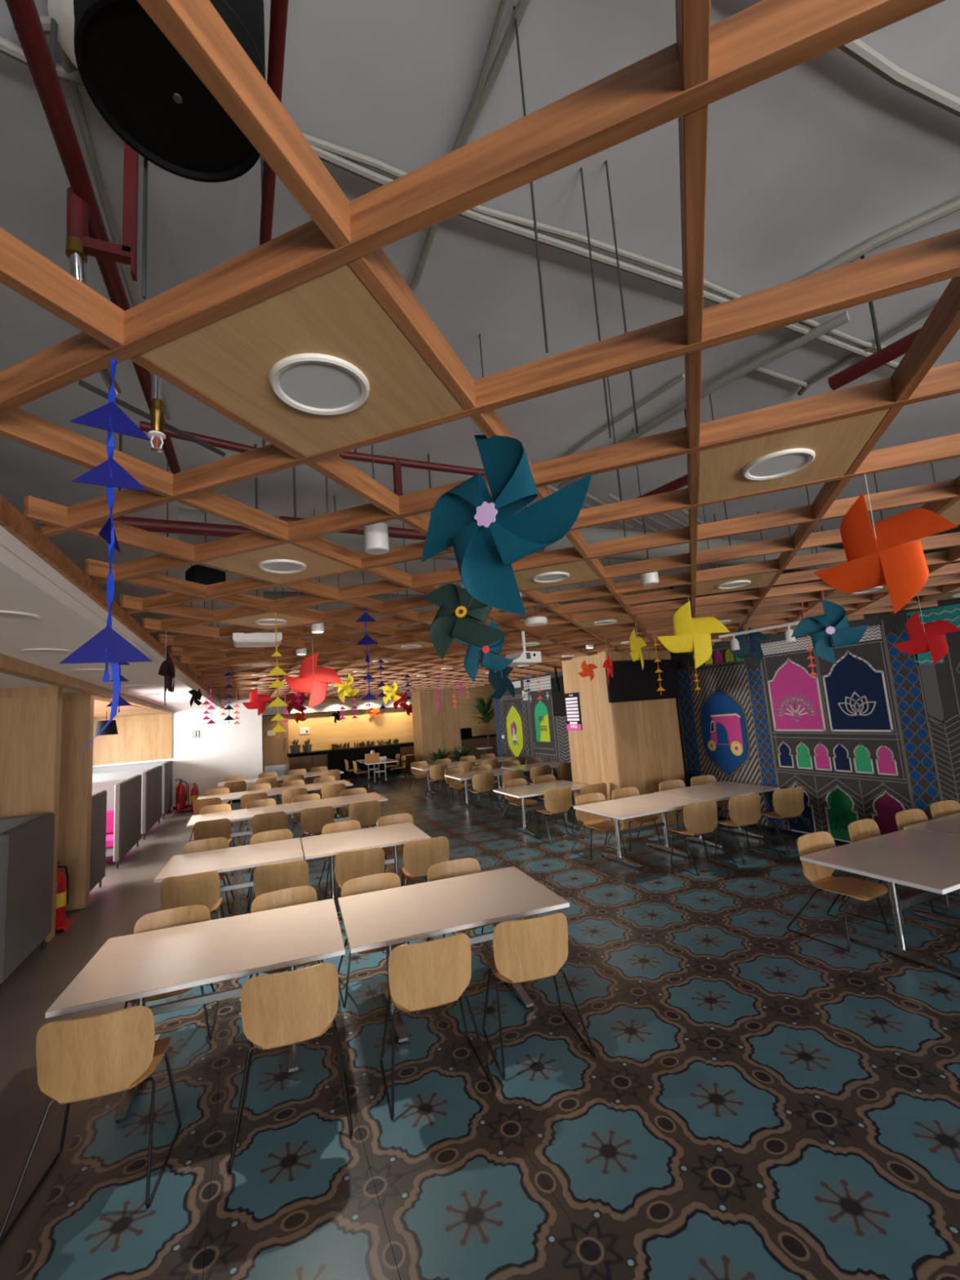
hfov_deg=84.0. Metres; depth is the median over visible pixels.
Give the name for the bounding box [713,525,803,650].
track light
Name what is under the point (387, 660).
ceiling light panel
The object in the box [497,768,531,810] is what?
dining chair
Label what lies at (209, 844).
dining chair
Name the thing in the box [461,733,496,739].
countertop
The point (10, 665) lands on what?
trim
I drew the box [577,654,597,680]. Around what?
pinwheel
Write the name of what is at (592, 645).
recessed light
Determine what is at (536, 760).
dining chair
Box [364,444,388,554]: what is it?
pendant light
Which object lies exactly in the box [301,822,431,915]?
dining table
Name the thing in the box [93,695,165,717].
ceiling
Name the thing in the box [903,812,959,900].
dining table
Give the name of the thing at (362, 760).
dining table
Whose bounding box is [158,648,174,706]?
pinwheel
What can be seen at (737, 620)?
ceiling light panel
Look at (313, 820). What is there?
dining chair
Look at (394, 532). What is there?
pipe
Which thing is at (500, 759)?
dining table
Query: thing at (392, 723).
wall
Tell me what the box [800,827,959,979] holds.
dining table
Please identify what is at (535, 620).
ceiling speaker
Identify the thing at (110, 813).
cushion
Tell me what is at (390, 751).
planter box
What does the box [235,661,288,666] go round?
ceiling light panel
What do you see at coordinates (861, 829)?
dining chair
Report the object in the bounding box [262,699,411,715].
trim
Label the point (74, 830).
wall
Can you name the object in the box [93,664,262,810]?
wall
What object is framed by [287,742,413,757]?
countertop
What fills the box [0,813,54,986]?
partition
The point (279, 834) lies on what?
dining chair
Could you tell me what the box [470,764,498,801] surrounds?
dining chair
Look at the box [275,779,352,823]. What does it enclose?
dining table
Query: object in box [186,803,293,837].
dining table
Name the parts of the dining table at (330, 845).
leg, cross rail, leg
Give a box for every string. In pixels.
[106,603,131,712]
[202,683,210,719]
[206,679,216,726]
[220,693,226,716]
[223,671,234,723]
[234,688,239,724]
[266,612,288,738]
[282,696,288,722]
[294,675,302,702]
[338,671,346,722]
[351,674,357,720]
[355,608,377,706]
[364,680,370,713]
[377,657,386,708]
[404,671,412,699]
[434,673,440,707]
[452,685,457,706]
[457,676,463,697]
[536,667,542,701]
[653,632,665,694]
[693,653,700,693]
[747,626,757,655]
[801,602,817,681]
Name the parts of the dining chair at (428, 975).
sled leg, seat, backrest, sled leg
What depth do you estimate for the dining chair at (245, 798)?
11.21 m
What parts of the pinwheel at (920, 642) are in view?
blade, blade, blade, blade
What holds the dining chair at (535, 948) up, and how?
on the floor
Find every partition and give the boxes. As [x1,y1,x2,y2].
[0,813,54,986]
[92,774,142,868]
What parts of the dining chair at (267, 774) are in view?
backrest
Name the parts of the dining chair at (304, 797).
sled leg, seat, backrest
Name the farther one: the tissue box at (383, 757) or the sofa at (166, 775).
the tissue box at (383, 757)
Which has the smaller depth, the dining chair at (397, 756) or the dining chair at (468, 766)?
the dining chair at (468, 766)
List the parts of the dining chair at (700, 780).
backrest, seat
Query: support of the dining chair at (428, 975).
on the floor
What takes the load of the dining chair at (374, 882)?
on the floor
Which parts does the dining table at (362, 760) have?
leg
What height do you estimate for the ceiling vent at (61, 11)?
0.119 m
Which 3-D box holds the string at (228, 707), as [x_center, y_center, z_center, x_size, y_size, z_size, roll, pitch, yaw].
[-3.796,0.793,8.052,0.157,0.912,0.017,0,-9,-29]
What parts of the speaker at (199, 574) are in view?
drop rod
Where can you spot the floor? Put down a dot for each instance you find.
(758, 1099)
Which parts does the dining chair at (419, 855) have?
sled leg, seat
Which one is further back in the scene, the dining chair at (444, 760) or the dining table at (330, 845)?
the dining chair at (444, 760)
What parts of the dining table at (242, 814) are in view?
cross rail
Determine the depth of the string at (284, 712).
11.63 m
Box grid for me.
[0,0,959,702]
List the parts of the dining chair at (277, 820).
backrest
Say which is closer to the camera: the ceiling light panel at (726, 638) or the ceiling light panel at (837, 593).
the ceiling light panel at (837, 593)
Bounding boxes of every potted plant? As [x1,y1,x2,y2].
[289,738,300,753]
[302,738,311,752]
[427,747,450,761]
[449,744,471,767]
[470,691,495,755]
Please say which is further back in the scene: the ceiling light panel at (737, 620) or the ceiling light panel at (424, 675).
the ceiling light panel at (424, 675)
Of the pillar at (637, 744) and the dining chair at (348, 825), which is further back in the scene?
the pillar at (637, 744)
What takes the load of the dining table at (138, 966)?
on the floor
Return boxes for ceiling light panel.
[139,262,464,456]
[202,543,355,583]
[219,612,319,629]
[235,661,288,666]
[239,672,272,676]
[243,680,274,684]
[243,687,271,688]
[339,669,379,673]
[341,677,358,679]
[358,657,402,663]
[382,641,434,649]
[391,680,414,682]
[409,674,435,677]
[422,617,497,624]
[430,666,462,670]
[505,640,553,647]
[508,663,539,667]
[514,560,599,590]
[551,653,586,657]
[575,615,634,627]
[608,638,649,645]
[695,571,777,595]
[697,408,889,502]
[711,637,732,642]
[718,616,746,624]
[824,584,888,599]
[924,591,959,601]
[938,499,959,524]
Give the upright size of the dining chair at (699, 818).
0.853 m
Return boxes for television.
[550,667,565,715]
[604,658,679,702]
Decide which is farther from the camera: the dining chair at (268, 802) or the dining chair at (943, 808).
the dining chair at (268, 802)
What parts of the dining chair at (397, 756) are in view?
backrest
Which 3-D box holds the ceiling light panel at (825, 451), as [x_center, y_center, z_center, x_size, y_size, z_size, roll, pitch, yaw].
[1.145,-0.678,2.050,0.564,0.029,0.564,-7,-8,21]
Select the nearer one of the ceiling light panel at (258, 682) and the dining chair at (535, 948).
the dining chair at (535, 948)
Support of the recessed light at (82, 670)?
in the ceiling at (69, 619)
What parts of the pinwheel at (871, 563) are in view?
blade, blade, blade, blade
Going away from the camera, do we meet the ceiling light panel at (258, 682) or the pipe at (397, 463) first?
the pipe at (397, 463)
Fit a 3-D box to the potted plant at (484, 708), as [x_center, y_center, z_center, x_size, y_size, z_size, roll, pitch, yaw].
[0.265,3.493,20.749,1.498,2.966,1.375,-1,-8,-24]
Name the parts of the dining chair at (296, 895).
backrest, seat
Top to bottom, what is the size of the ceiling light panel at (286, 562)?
0.029 m
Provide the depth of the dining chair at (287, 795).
11.52 m
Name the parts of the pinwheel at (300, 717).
blade, blade, blade, blade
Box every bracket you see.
[82,142,138,281]
[670,586,684,669]
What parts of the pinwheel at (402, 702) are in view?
blade, blade, blade, blade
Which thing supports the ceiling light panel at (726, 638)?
attached to the grid
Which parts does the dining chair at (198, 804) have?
backrest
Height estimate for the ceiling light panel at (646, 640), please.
0.029 m
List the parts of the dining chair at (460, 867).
backrest, seat, sled leg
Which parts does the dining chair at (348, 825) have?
sled leg, backrest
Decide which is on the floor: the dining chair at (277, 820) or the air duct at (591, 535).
the dining chair at (277, 820)
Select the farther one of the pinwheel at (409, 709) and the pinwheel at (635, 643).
the pinwheel at (409, 709)
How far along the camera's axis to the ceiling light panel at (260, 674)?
9.00 m
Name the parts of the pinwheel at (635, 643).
blade, blade, blade, blade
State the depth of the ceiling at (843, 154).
2.28 m
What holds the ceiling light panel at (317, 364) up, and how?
attached to the grid
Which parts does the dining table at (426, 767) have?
leg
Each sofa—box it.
[89,790,106,891]
[92,760,172,818]
[92,765,162,839]
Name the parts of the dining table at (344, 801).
cross rail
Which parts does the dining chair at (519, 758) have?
backrest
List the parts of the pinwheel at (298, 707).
blade, blade, blade, blade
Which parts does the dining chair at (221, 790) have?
backrest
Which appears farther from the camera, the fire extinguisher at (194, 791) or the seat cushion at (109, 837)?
the fire extinguisher at (194, 791)
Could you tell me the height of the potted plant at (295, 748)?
0.516 m
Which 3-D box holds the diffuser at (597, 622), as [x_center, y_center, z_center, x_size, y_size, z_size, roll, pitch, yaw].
[1.364,-0.195,5.805,0.200,0.004,0.200,-7,-8,21]
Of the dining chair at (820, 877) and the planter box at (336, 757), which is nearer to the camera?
the dining chair at (820, 877)
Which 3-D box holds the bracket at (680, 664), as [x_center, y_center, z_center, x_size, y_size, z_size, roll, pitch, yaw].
[3.467,-0.272,9.429,0.100,1.570,0.060,-1,-8,-24]
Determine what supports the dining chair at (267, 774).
on the floor
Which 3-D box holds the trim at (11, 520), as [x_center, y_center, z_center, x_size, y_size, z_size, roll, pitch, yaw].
[-3.200,0.115,5.371,0.024,0.085,24.300,-1,-8,-24]
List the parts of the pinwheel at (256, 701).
blade, blade, blade, blade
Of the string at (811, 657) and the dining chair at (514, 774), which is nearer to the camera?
the string at (811, 657)
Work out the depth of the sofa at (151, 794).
12.22 m
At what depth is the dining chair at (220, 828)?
8.30 m
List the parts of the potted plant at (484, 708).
stem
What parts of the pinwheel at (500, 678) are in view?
blade, blade, blade, blade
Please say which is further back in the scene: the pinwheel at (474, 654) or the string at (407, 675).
the string at (407, 675)
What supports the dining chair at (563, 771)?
on the floor
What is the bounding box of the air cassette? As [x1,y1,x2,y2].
[232,590,282,647]
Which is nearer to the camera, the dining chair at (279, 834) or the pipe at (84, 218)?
the pipe at (84, 218)
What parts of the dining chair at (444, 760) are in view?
backrest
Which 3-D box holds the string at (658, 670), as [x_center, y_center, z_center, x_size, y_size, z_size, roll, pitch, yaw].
[2.332,0.306,6.989,0.114,0.824,0.019,-5,-8,10]
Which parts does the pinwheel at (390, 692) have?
blade, blade, blade, blade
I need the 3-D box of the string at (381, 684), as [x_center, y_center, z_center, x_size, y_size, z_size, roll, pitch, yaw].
[-1.401,0.631,7.596,0.145,0.785,0.045,0,-9,-29]
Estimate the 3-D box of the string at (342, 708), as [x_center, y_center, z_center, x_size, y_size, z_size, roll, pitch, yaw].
[-2.457,1.011,9.482,0.142,0.894,0.017,-2,-8,-15]
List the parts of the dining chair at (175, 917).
sled leg, seat, backrest, sled leg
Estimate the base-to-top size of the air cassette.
1.274 m
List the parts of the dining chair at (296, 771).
backrest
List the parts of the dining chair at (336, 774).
backrest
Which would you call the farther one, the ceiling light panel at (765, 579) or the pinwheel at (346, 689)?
the pinwheel at (346, 689)
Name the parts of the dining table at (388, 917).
leg, cross rail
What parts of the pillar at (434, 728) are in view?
cladding panel, cladding panel, cladding panel, cladding panel, cladding panel, cladding panel, cladding panel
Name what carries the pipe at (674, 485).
hanging from the ceiling at (843, 154)
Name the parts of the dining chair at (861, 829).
backrest, sled leg, sled leg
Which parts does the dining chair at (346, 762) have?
backrest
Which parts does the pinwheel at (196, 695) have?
blade, blade, blade, blade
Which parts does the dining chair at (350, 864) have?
sled leg, backrest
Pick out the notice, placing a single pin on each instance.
(302, 730)
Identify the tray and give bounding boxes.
[173,807,193,812]
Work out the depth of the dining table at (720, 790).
8.31 m
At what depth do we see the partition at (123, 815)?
9.83 m
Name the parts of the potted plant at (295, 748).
pot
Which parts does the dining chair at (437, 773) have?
sled leg, backrest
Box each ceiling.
[0,0,959,661]
[0,525,220,710]
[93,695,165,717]
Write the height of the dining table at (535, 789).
0.745 m
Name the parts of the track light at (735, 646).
rail, drop rod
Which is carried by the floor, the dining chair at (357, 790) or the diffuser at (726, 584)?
the dining chair at (357, 790)
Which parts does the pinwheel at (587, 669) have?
blade, blade, blade, blade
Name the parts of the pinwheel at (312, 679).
blade, blade, blade, blade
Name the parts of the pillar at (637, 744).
cladding panel, cladding panel, cladding panel, cladding panel, cladding panel, cladding panel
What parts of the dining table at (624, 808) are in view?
leg, cross rail, leg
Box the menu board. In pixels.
[564,692,582,729]
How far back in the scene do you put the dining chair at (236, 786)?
14.00 m
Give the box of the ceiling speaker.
[524,505,547,626]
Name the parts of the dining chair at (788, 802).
sled leg, seat, backrest, sled leg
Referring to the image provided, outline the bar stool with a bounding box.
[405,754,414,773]
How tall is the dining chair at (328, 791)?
0.853 m
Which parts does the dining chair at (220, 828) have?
backrest, sled leg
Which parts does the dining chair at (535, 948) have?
sled leg, seat, backrest, sled leg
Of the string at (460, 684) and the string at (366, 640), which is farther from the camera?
the string at (460, 684)
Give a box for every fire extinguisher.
[55,861,69,926]
[174,778,187,810]
[191,782,198,808]
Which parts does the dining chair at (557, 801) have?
sled leg, seat, backrest, sled leg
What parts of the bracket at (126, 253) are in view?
arm, post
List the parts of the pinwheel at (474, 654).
blade, blade, blade, blade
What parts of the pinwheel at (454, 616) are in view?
blade, blade, blade, blade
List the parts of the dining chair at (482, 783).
sled leg, seat, backrest, sled leg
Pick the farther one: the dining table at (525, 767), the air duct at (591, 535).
the dining table at (525, 767)
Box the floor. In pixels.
[0,772,959,1279]
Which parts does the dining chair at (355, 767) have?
backrest, sled leg, seat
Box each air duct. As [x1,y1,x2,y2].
[177,489,456,559]
[263,577,671,615]
[535,513,846,570]
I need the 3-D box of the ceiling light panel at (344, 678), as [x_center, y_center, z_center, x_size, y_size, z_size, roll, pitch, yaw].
[-2.862,0.825,11.284,0.564,0.029,0.564,-7,-8,21]
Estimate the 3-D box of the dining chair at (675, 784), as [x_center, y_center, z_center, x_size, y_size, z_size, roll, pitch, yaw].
[3.298,2.767,8.768,0.625,0.853,0.674,-1,-8,-21]
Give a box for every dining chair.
[0,1005,181,1245]
[124,904,219,1039]
[160,871,224,919]
[182,836,234,913]
[189,797,222,841]
[193,818,235,875]
[200,803,235,846]
[204,787,232,826]
[223,780,246,792]
[224,775,244,782]
[228,962,353,1173]
[237,791,267,838]
[244,798,275,845]
[245,782,271,824]
[246,828,293,911]
[248,811,287,872]
[249,885,323,977]
[253,859,308,897]
[255,777,279,804]
[257,772,279,801]
[281,774,304,804]
[281,787,307,804]
[282,779,304,786]
[288,768,308,794]
[291,793,320,838]
[300,805,334,848]
[308,766,328,794]
[313,776,339,811]
[318,819,360,898]
[320,770,340,798]
[321,782,349,820]
[334,847,384,911]
[337,872,409,1008]
[340,787,373,827]
[342,759,360,783]
[348,800,383,848]
[350,760,369,787]
[377,813,426,879]
[380,933,495,1119]
[386,754,405,779]
[389,755,412,782]
[400,835,448,886]
[408,760,434,792]
[426,764,453,799]
[426,857,496,954]
[433,758,451,789]
[442,767,473,805]
[454,761,475,795]
[459,755,475,760]
[467,772,502,815]
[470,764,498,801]
[480,753,501,780]
[480,759,502,787]
[482,912,595,1079]
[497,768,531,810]
[499,777,540,829]
[501,760,527,795]
[502,755,528,786]
[525,757,542,779]
[525,764,551,804]
[529,774,570,823]
[536,786,583,844]
[555,762,572,781]
[571,782,615,838]
[571,792,626,860]
[607,786,661,851]
[654,779,707,839]
[668,800,737,875]
[690,774,737,827]
[715,793,782,865]
[759,786,813,854]
[786,831,889,951]
[838,818,934,927]
[886,808,958,911]
[929,800,959,819]
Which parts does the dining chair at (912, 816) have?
backrest, sled leg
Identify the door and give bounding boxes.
[262,715,288,785]
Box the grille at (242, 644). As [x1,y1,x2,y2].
[239,641,275,647]
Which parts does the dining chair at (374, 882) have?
sled leg, backrest, seat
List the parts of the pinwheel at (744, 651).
blade, blade, blade, blade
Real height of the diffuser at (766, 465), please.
0.004 m
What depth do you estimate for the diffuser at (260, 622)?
4.46 m
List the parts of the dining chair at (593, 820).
sled leg, backrest, seat, sled leg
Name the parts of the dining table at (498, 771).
leg, cross rail, leg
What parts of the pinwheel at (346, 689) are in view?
blade, blade, blade, blade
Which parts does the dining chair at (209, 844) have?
backrest, seat, sled leg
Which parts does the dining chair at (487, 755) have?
backrest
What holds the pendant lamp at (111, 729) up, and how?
hanging from the ceiling at (100, 704)
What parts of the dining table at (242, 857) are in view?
cross rail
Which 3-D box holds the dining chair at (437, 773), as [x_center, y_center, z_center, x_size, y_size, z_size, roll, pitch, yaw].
[-1.161,3.862,14.666,0.625,0.853,0.674,-1,-8,-24]
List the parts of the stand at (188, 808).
post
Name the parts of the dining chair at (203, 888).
seat, sled leg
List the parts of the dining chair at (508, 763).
backrest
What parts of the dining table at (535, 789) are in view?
leg, cross rail, leg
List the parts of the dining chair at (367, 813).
backrest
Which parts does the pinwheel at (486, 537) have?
blade, blade, blade, blade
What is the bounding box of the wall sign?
[192,730,199,737]
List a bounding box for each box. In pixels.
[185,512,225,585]
[327,742,352,781]
[352,740,377,779]
[376,737,401,777]
[379,755,386,759]
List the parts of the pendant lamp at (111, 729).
lamp shade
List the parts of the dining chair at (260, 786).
backrest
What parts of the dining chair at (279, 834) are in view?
sled leg, backrest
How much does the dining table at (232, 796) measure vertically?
0.745 m
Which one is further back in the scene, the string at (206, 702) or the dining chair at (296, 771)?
the dining chair at (296, 771)
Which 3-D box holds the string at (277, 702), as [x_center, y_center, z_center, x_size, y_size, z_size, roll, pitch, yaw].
[-1.534,0.260,4.031,0.151,0.962,0.017,-1,-8,-21]
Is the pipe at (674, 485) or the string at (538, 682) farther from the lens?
the string at (538, 682)
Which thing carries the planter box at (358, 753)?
on the floor
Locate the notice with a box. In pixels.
[299,726,309,734]
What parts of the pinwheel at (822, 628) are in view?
blade, blade, blade, blade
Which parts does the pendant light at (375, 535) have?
drop rod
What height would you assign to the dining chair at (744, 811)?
0.853 m
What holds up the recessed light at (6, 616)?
in the ceiling at (69, 619)
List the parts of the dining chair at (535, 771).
backrest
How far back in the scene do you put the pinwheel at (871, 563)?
2.13 m
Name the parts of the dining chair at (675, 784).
sled leg, backrest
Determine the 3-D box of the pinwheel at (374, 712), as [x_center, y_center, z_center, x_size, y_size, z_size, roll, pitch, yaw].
[-4.309,2.710,21.696,0.399,0.840,0.068,-3,-8,-12]
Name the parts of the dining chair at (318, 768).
backrest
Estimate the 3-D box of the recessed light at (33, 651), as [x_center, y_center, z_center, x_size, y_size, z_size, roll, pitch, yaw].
[-3.120,0.086,3.834,0.310,0.012,0.310,-1,-8,-24]
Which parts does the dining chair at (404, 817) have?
seat, backrest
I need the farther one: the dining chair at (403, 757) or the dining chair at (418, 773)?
the dining chair at (403, 757)
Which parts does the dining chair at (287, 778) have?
backrest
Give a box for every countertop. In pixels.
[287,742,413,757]
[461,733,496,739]
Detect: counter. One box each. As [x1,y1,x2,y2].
[287,742,414,784]
[460,728,497,764]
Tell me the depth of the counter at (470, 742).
22.41 m
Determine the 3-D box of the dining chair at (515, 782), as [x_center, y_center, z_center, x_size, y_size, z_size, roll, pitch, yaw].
[0.770,3.154,10.342,0.625,0.853,0.674,-1,-8,-24]
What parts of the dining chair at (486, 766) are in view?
backrest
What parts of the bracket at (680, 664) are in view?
plate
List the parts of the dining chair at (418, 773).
backrest, seat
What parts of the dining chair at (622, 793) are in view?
sled leg, backrest, seat, sled leg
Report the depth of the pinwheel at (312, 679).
5.34 m
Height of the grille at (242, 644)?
0.005 m
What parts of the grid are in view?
hanger rod, hanger rod, hanger rod, hanger rod, hanger rod, hanger rod, hanger rod, hanger rod, hanger rod, hanger rod, hanger rod, hanger rod, hanger rod, hanger rod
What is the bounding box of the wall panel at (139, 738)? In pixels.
[93,713,172,764]
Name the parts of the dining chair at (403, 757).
seat, backrest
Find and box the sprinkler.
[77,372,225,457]
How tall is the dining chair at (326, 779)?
0.853 m
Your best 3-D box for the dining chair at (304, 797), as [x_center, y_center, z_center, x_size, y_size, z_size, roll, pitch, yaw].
[-3.325,3.436,10.272,0.625,0.853,0.674,-1,-8,-22]
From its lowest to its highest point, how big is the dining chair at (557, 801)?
0.853 m
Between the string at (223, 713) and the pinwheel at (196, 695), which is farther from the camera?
the string at (223, 713)
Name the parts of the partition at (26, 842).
leg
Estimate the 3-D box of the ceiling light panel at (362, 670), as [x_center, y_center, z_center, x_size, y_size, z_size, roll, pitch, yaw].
[-2.194,0.574,9.745,0.564,0.029,0.564,-7,-8,21]
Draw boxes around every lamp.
[73,0,266,182]
[93,711,118,735]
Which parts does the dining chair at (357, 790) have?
backrest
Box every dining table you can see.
[44,898,345,1123]
[154,837,303,892]
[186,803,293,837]
[197,787,277,810]
[217,775,283,809]
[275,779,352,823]
[280,768,343,778]
[289,791,387,835]
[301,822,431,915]
[337,866,569,1044]
[355,758,391,782]
[361,759,398,785]
[410,761,462,795]
[444,768,512,809]
[460,756,509,785]
[493,780,586,836]
[501,760,567,799]
[573,792,707,869]
[655,781,779,848]
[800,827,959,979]
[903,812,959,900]
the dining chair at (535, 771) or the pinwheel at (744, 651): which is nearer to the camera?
the pinwheel at (744, 651)
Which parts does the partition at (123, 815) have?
seat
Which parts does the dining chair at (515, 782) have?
sled leg, backrest, seat, sled leg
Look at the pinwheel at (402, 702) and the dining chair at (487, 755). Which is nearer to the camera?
the pinwheel at (402, 702)
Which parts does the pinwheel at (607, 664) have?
blade, blade, blade, blade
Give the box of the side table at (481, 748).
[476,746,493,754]
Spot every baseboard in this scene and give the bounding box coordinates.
[173,799,240,810]
[717,817,850,845]
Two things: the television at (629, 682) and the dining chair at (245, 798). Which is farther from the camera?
the dining chair at (245, 798)
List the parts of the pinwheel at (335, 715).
blade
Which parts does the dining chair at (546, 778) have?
sled leg, backrest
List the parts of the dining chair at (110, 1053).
sled leg, backrest, seat, sled leg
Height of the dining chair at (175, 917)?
0.853 m
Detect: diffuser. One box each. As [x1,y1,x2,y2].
[257,620,283,624]
[262,562,302,571]
[279,362,360,408]
[403,645,419,647]
[536,573,565,581]
[595,621,614,623]
[720,582,746,587]
[748,453,808,476]
[857,587,879,592]
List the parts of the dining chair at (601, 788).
sled leg, backrest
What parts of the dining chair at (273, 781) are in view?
backrest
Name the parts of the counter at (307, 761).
panel, panel, panel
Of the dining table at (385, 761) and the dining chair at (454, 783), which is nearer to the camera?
the dining chair at (454, 783)
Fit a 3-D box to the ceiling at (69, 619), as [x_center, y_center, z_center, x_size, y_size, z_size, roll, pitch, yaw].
[-5.002,0.218,4.572,3.920,0.186,24.300,-1,-8,-24]
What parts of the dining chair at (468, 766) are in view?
backrest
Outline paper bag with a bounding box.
[364,750,379,763]
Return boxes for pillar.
[411,688,462,774]
[559,588,685,831]
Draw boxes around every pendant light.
[296,591,306,654]
[311,507,324,633]
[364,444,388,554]
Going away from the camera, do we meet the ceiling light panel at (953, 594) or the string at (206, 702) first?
the ceiling light panel at (953, 594)
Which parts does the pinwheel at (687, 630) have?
blade, blade, blade, blade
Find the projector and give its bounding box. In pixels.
[504,592,541,665]
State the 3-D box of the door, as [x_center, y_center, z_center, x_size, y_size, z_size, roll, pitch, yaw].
[-7.746,4.168,20.145,0.980,2.600,0.114,-1,-8,-24]
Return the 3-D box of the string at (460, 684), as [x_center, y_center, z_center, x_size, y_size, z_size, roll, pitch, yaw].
[-0.479,1.161,13.220,0.139,0.495,0.012,-4,-8,-2]
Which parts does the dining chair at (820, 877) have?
backrest, sled leg, seat, sled leg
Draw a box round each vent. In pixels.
[47,0,78,69]
[525,652,530,658]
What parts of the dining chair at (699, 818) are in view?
sled leg, seat, backrest, sled leg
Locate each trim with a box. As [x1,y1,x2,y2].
[0,493,221,703]
[0,653,173,714]
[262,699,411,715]
[262,706,401,716]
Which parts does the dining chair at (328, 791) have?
backrest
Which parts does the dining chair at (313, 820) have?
seat, backrest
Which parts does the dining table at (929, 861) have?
leg, cross rail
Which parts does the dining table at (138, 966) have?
leg, cross rail, leg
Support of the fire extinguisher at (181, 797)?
on the stand at (188, 808)
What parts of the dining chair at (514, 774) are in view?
sled leg, backrest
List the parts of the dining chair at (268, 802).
sled leg, backrest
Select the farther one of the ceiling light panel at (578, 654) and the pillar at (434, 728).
the pillar at (434, 728)
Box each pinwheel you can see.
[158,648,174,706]
[187,688,202,706]
[242,687,272,715]
[283,636,342,708]
[284,693,306,714]
[293,711,306,724]
[331,709,341,724]
[333,667,359,702]
[368,706,379,716]
[379,680,400,704]
[393,691,410,710]
[403,702,412,715]
[421,435,592,616]
[422,583,508,660]
[452,618,513,681]
[488,666,515,698]
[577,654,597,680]
[602,641,613,683]
[629,622,646,669]
[657,599,729,668]
[728,626,770,665]
[791,590,868,664]
[813,473,957,613]
[893,599,959,664]
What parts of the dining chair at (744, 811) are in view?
sled leg, seat, backrest, sled leg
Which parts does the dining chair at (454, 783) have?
sled leg, backrest, seat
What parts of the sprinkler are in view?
yoke arm, glass bulb, yoke arm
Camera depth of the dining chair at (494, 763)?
15.09 m
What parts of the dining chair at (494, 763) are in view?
backrest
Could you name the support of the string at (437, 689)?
hanging from the grid
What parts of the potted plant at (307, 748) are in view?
pot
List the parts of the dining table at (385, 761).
leg, leg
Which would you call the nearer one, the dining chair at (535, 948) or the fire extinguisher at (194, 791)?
the dining chair at (535, 948)
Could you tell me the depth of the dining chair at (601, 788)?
9.22 m
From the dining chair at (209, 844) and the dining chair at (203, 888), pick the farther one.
the dining chair at (209, 844)
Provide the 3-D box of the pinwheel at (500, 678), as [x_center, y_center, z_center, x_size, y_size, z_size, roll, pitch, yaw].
[0.267,0.422,7.174,0.443,0.747,0.075,2,-9,-38]
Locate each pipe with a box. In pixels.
[4,0,180,474]
[112,433,257,537]
[139,405,265,453]
[259,0,288,244]
[279,453,432,540]
[339,448,485,496]
[616,408,687,499]
[827,254,921,390]
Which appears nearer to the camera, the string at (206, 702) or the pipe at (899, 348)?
the pipe at (899, 348)
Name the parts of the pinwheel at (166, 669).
blade, blade, blade, blade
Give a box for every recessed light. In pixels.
[0,610,40,622]
[17,648,73,654]
[69,668,105,672]
[120,684,148,687]
[137,693,159,695]
[582,582,593,648]
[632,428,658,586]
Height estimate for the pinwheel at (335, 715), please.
0.997 m
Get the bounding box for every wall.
[0,686,62,942]
[57,692,94,911]
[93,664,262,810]
[262,684,496,773]
[493,525,959,843]
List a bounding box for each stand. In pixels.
[55,917,75,931]
[173,783,193,813]
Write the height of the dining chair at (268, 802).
0.853 m
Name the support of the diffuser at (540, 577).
attached to the ceiling light panel at (580, 571)
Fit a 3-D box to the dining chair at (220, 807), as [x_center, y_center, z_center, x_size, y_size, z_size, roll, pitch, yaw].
[-4.837,3.473,9.731,0.625,0.853,0.674,-1,-8,-21]
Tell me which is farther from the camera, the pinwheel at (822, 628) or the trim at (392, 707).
the trim at (392, 707)
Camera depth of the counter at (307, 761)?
19.74 m
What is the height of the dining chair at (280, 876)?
0.853 m
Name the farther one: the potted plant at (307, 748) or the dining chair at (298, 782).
the potted plant at (307, 748)
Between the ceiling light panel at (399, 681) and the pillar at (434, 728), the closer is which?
the ceiling light panel at (399, 681)
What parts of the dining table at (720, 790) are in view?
cross rail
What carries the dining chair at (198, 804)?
on the floor
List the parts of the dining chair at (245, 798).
sled leg, backrest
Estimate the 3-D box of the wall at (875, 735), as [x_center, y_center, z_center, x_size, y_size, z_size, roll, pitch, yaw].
[5.016,0.781,7.863,0.220,4.300,22.550,-1,-8,-24]
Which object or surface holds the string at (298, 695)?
hanging from the grid
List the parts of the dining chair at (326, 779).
backrest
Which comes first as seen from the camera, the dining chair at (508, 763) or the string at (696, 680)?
the string at (696, 680)
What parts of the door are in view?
frame, kick plate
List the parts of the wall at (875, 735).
mural yellow panel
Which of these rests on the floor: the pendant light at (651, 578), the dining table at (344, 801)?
the dining table at (344, 801)
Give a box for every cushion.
[106,809,114,834]
[106,833,113,848]
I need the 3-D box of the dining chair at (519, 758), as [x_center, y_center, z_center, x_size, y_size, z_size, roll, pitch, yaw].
[0.975,3.821,15.511,0.625,0.853,0.674,0,-8,-26]
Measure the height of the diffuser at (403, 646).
0.004 m
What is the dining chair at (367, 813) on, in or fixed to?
on the floor
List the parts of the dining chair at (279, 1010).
sled leg, backrest, seat, sled leg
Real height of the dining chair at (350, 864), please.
0.853 m
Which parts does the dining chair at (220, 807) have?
backrest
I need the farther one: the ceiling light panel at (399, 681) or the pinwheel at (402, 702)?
the pinwheel at (402, 702)
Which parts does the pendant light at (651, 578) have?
drop rod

